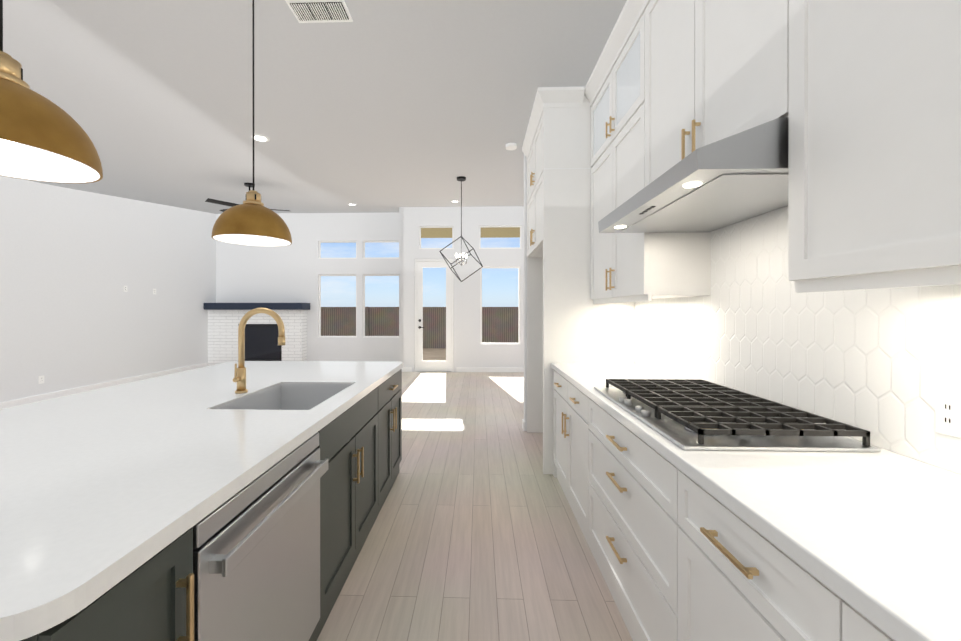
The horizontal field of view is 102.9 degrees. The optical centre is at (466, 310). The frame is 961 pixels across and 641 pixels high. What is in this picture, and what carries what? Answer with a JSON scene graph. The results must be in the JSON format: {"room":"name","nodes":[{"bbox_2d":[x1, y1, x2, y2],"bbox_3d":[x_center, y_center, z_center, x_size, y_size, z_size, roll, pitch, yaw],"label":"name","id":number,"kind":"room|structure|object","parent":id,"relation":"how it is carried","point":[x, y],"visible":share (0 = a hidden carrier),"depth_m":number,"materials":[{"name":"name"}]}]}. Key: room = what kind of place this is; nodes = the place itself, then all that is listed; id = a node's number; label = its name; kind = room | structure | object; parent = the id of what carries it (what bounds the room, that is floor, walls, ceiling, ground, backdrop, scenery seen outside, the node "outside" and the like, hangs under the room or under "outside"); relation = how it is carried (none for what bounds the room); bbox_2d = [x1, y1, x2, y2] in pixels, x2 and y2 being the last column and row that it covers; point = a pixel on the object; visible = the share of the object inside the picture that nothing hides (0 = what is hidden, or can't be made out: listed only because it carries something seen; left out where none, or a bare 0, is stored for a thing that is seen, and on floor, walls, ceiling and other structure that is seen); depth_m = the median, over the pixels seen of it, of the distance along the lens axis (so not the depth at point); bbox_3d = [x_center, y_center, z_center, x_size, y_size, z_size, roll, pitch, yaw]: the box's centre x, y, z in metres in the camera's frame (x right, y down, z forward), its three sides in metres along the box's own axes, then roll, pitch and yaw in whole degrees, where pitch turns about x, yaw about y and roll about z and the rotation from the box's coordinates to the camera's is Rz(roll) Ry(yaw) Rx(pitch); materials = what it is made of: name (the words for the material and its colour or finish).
{"room":"kitchen","nodes":[
{"label":"kitchen","id":0,"kind":"room"},
{"bbox_2d":[0,176,215,401],"bbox_3d":[-6.417,-0.631,3.340,0.100,3.950,12.400,0,0,2],"label":"wall","id":1,"kind":"structure","parent":0,"point":[72,313],"depth_m":6.46,"materials":[{"name":"paint"}]},
{"bbox_2d":[38,375,43,383],"bbox_3d":[-6.291,1.020,5.660,0.008,0.115,0.075,0,0,2],"label":"outlet","id":2,"kind":"object","parent":1,"relation":"attached to","point":[40,379],"visible":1,"depth_m":5.65,"materials":[{"name":"white plastic"}]},
{"bbox_2d":[0,363,207,408],"bbox_3d":[-6.366,1.294,3.132,0.015,0.100,11.980,0,0,2],"label":"baseboard","id":3,"kind":"structure","parent":1,"relation":"attached to","point":[17,402],"depth_m":6.35,"materials":[{"name":"white wood"}]},
{"bbox_2d":[216,212,398,361],"bbox_3d":[-3.768,-0.642,9.411,4.820,3.950,0.100,0,0,2],"label":"wall","id":4,"kind":"structure","parent":0,"point":[294,270],"depth_m":9.36,"materials":[{"name":"paint"}]},
{"bbox_2d":[318,241,356,258],"bbox_3d":[-3.159,-1.487,9.379,0.960,0.440,0.074,0,0,2],"label":"window","id":5,"kind":"structure","parent":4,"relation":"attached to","point":[320,242],"depth_m":9.38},
{"bbox_2d":[319,274,356,337],"bbox_3d":[-3.159,-0.117,9.382,0.960,1.540,0.074,0,0,2],"label":"living room window","id":6,"kind":"structure","parent":4,"relation":"in","point":[320,307],"depth_m":9.39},
{"bbox_2d":[363,274,398,337],"bbox_3d":[-2.059,-0.117,9.348,0.960,1.540,0.074,0,0,2],"label":"living room window","id":7,"kind":"structure","parent":4,"relation":"in","point":[364,275],"depth_m":9.36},
{"bbox_2d":[363,241,398,258],"bbox_3d":[-2.059,-1.487,9.345,0.960,0.440,0.074,0,0,2],"label":"window","id":8,"kind":"structure","parent":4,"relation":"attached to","point":[364,242],"depth_m":9.35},
{"bbox_2d":[3,0,626,213],"bbox_3d":[-1.221,-2.147,3.127,10.500,0.683,12.500,0,0,2],"label":"ceiling","id":9,"kind":"structure","parent":0,"point":[381,106],"depth_m":3.13,"materials":[{"name":"paint"}]},
{"bbox_2d":[0,0,102,183],"bbox_3d":[-1.192,-1.094,0.977,0.380,1.414,0.380,0,0,2],"label":"pendant light","id":10,"kind":"object","parent":9,"relation":"hanging from","point":[43,139],"visible":1,"depth_m":0.98,"materials":[{"name":"gold metal"}]},
{"bbox_2d":[205,183,289,211],"bbox_3d":[-3.258,-1.673,5.777,1.100,0.474,1.051,0,0,2],"label":"ceiling fan","id":11,"kind":"object","parent":9,"relation":"hanging from","point":[249,185],"visible":0.44,"depth_m":5.53,"materials":[{"name":"black metal"}]},
{"bbox_2d":[212,0,291,246],"bbox_3d":[-1.158,-1.091,2.077,0.380,1.424,0.380,0,0,2],"label":"pendant light","id":12,"kind":"object","parent":9,"relation":"hanging from","point":[251,220],"visible":1,"depth_m":2.00,"materials":[{"name":"gold metal"}]},
{"bbox_2d":[251,134,268,141],"bbox_3d":[-2.164,-1.805,4.007,0.170,0.010,0.170,0,0,2],"label":"recessed light","id":13,"kind":"object","parent":9,"relation":"in","point":[260,138],"visible":0.9,"depth_m":4.00,"materials":[{"name":"white plastic"}]},
{"bbox_2d":[285,0,352,22],"bbox_3d":[-0.881,-1.796,2.297,0.340,0.016,0.180,0,0,2],"label":"ceiling vent","id":14,"kind":"object","parent":9,"relation":"in","point":[314,11],"visible":1,"depth_m":2.29,"materials":[{"name":"white plastic"}]},
{"bbox_2d":[440,176,482,281],"bbox_3d":[-0.080,-1.145,5.405,0.613,1.480,0.560,0,0,2],"label":"chandelier","id":15,"kind":"object","parent":9,"relation":"hanging from","point":[461,178],"visible":1,"depth_m":5.40,"materials":[{"name":"black metal"}]},
{"bbox_2d":[506,143,516,149],"bbox_3d":[0.482,-1.790,4.176,0.120,0.034,0.120,0,0,2],"label":"smoke detector","id":16,"kind":"object","parent":9,"relation":"attached to","point":[511,146],"visible":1,"depth_m":4.15,"materials":[{"name":"white plastic"}]},
{"bbox_2d":[399,207,403,362],"bbox_3d":[-1.425,-0.641,8.839,0.100,3.950,0.900,0,0,2],"label":"wall","id":17,"kind":"structure","parent":0,"point":[402,286],"depth_m":8.39,"materials":[{"name":"paint"}]},
{"bbox_2d":[399,206,523,371],"bbox_3d":[1.352,-0.640,8.353,5.680,3.950,0.100,0,0,2],"label":"wall","id":18,"kind":"structure","parent":0,"point":[470,350],"depth_m":8.35,"materials":[{"name":"paint"}]},
{"bbox_2d":[402,367,411,371],"bbox_3d":[-1.349,1.285,8.383,0.280,0.100,0.015,0,0,2],"label":"baseboard","id":19,"kind":"structure","parent":18,"relation":"attached to","point":[405,369],"depth_m":8.37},
{"bbox_2d":[415,259,453,371],"bbox_3d":[-0.718,0.102,8.406,0.852,2.466,0.115,0,0,2],"label":"patio door","id":20,"kind":"structure","parent":18,"relation":"in","point":[421,365],"depth_m":8.39,"materials":[{"name":"white wood"}]},
{"bbox_2d":[419,226,453,248],"bbox_3d":[-0.668,-1.600,8.402,0.760,0.510,0.074,0,0,2],"label":"transom","id":21,"kind":"object","parent":18,"relation":"attached to","point":[436,231],"visible":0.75,"depth_m":8.41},
{"bbox_2d":[456,367,523,371],"bbox_3d":[1.930,1.285,8.281,4.320,0.100,0.015,0,0,2],"label":"baseboard","id":22,"kind":"structure","parent":18,"relation":"attached to","point":[458,369],"depth_m":8.32,"materials":[{"name":"white wood"}]},
{"bbox_2d":[480,266,519,344],"bbox_3d":[0.727,-0.115,8.361,0.870,1.700,0.074,0,0,2],"label":"dining room window","id":23,"kind":"structure","parent":18,"relation":"in","point":[518,267],"depth_m":8.38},
{"bbox_2d":[479,226,521,248],"bbox_3d":[0.727,-1.600,8.359,0.930,0.510,0.074,0,0,2],"label":"transom","id":24,"kind":"object","parent":18,"relation":"attached to","point":[499,231],"visible":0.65,"depth_m":8.36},
{"bbox_2d":[317,372,632,640],"bbox_3d":[-1.221,1.394,3.133,10.500,0.100,12.500,0,0,2],"label":"floor","id":25,"kind":"structure","parent":0,"point":[475,533],"depth_m":2.21,"materials":[{"name":"brown wood"}]},
{"bbox_2d":[0,367,402,640],"bbox_3d":[-1.266,0.909,1.897,1.467,0.876,2.632,0,0,2],"label":"kitchen island","id":26,"kind":"object","parent":25,"relation":"on","point":[241,499],"depth_m":1.18,"materials":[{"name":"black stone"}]},
{"bbox_2d":[0,361,387,618],"bbox_3d":[-1.304,0.451,1.904,1.310,0.040,2.700,0,0,2],"label":"island countertop","id":27,"kind":"structure","parent":26,"relation":"on","point":[70,476],"depth_m":1.13,"materials":[{"name":"white stone"}]},
{"bbox_2d":[232,307,287,394],"bbox_3d":[-1.089,0.206,1.998,0.264,0.448,0.097,0,0,2],"label":"faucet","id":28,"kind":"object","parent":27,"relation":"on","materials":[{"name":"gold metal"}]},
{"bbox_2d":[216,383,355,410],"bbox_3d":[-0.906,0.560,1.992,0.484,0.235,0.664,0,0,2],"label":"sink","id":29,"kind":"object","parent":27,"relation":"in","point":[310,395],"depth_m":2.31,"materials":[{"name":"silver metal"}]},
{"bbox_2d":[204,303,309,365],"bbox_3d":[-5.010,0.573,9.180,2.348,1.520,0.440,0,0,2],"label":"fireplace","id":30,"kind":"object","parent":25,"relation":"on","point":[261,334],"visible":0.69,"depth_m":9.12,"materials":[{"name":"brick"}]},
{"bbox_2d":[524,155,526,430],"bbox_3d":[1.027,-0.633,4.311,0.760,3.950,0.120,0,0,2],"label":"wall","id":31,"kind":"structure","parent":25,"relation":"on","point":[525,288],"depth_m":4.26,"materials":[{"name":"paint"}]},
{"bbox_2d":[553,371,582,532],"bbox_3d":[1.021,0.907,2.623,0.663,0.876,1.020,0,0,2],"label":"base cabinet","id":32,"kind":"object","parent":25,"relation":"on","point":[567,402],"depth_m":2.58,"materials":[{"name":"white wood"}]},
{"bbox_2d":[522,87,634,473],"bbox_3d":[0.988,-0.231,3.664,0.793,3.147,1.168,0,0,2],"label":"tall cabinet","id":33,"kind":"object","parent":25,"relation":"on","point":[568,321],"visible":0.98,"depth_m":3.14,"materials":[{"name":"white wood"}]},
{"bbox_2d":[583,395,670,640],"bbox_3d":[0.990,0.909,1.638,0.663,0.876,1.065,0,0,2],"label":"base cabinet","id":34,"kind":"object","parent":25,"relation":"on","point":[627,486],"depth_m":1.56,"materials":[{"name":"white wood"}]},
{"bbox_2d":[551,363,960,640],"bbox_3d":[0.970,0.452,1.223,0.677,0.040,3.820,0,0,2],"label":"countertop","id":35,"kind":"structure","parent":34,"relation":"on","point":[880,532],"depth_m":0.83,"materials":[{"name":"white stone"}]},
{"bbox_2d":[594,379,880,451],"bbox_3d":[0.980,0.402,1.638,0.592,0.058,0.926,0,0,2],"label":"cooktop","id":36,"kind":"object","parent":35,"relation":"in","point":[692,414],"visible":1,"depth_m":1.34,"materials":[{"name":"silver metal"}]},
{"bbox_2d":[671,467,794,640],"bbox_3d":[0.967,0.910,0.870,0.663,0.876,0.588,0,0,2],"label":"base cabinet","id":37,"kind":"object","parent":25,"relation":"on","point":[710,545],"depth_m":0.97,"materials":[{"name":"white wood"}]},
{"bbox_2d":[795,567,886,640],"bbox_3d":[0.944,0.912,0.149,0.663,0.876,1.085,0,0,2],"label":"base cabinet","id":38,"kind":"object","parent":25,"relation":"on","point":[819,616],"depth_m":0.68,"materials":[{"name":"white wood"}]},
{"bbox_2d":[643,366,960,474],"bbox_3d":[1.353,-0.627,0.629,0.120,3.950,7.460,0,0,2],"label":"wall","id":39,"kind":"structure","parent":0,"point":[874,445],"depth_m":1.15,"materials":[{"name":"tile"}]},
{"bbox_2d":[588,0,710,303],"bbox_3d":[1.173,-0.944,2.586,0.357,1.718,1.078,0,0,2],"label":"upper cabinet","id":40,"kind":"object","parent":39,"relation":"attached to","point":[626,267],"depth_m":2.34,"materials":[{"name":"white wood"}]},
{"bbox_2d":[598,117,788,232],"bbox_3d":[1.010,-0.503,1.627,0.600,0.157,0.958,0,0,2],"label":"range hood","id":41,"kind":"object","parent":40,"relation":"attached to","point":[733,179],"visible":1,"depth_m":1.36,"materials":[{"name":"silver metal"}]},
{"bbox_2d":[648,0,787,184],"bbox_3d":[1.143,-1.192,1.615,0.357,1.218,0.980,0,0,2],"label":"upper cabinet","id":42,"kind":"object","parent":39,"relation":"attached to","point":[718,69],"depth_m":1.53,"materials":[{"name":"white wood"}]},
{"bbox_2d":[635,206,960,473],"bbox_3d":[1.310,-0.075,1.212,0.001,1.014,3.820,0,0,2],"label":"backsplash","id":43,"kind":"structure","parent":39,"relation":"attached to","point":[882,366],"depth_m":1.46,"materials":[{"name":"tile"}]},
{"bbox_2d":[935,390,960,437],"bbox_3d":[1.299,0.278,1.003,0.008,0.115,0.120,0,0,2],"label":"outlet","id":44,"kind":"object","parent":43,"relation":"attached to","point":[947,413],"visible":1,"depth_m":1.03,"materials":[{"name":"white plastic"}]},
{"bbox_2d":[784,0,960,287],"bbox_3d":[1.118,-0.941,0.823,0.357,1.718,0.722,0,0,2],"label":"upper cabinet","id":45,"kind":"object","parent":39,"relation":"attached to","point":[864,96],"depth_m":0.89,"materials":[{"name":"white wood"}]},
{"label":"outside","id":46,"kind":"structure","parent":0,"visible":0},
{"bbox_2d":[423,348,445,360],"bbox_3d":[0.580,1.707,24.188,60.000,0.100,31.500,0,0,2],"label":"ground","id":47,"kind":"structure","parent":46,"point":[434,354],"depth_m":14.65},
{"bbox_2d":[321,307,517,347],"bbox_3d":[0.356,0.745,16.930,60.000,1.850,0.120,0,0,2],"label":"fence","id":48,"kind":"object","parent":47,"relation":"on","point":[499,324],"visible":0.02,"depth_m":17.01,"materials":[{"name":"brown wood"}]}
]}

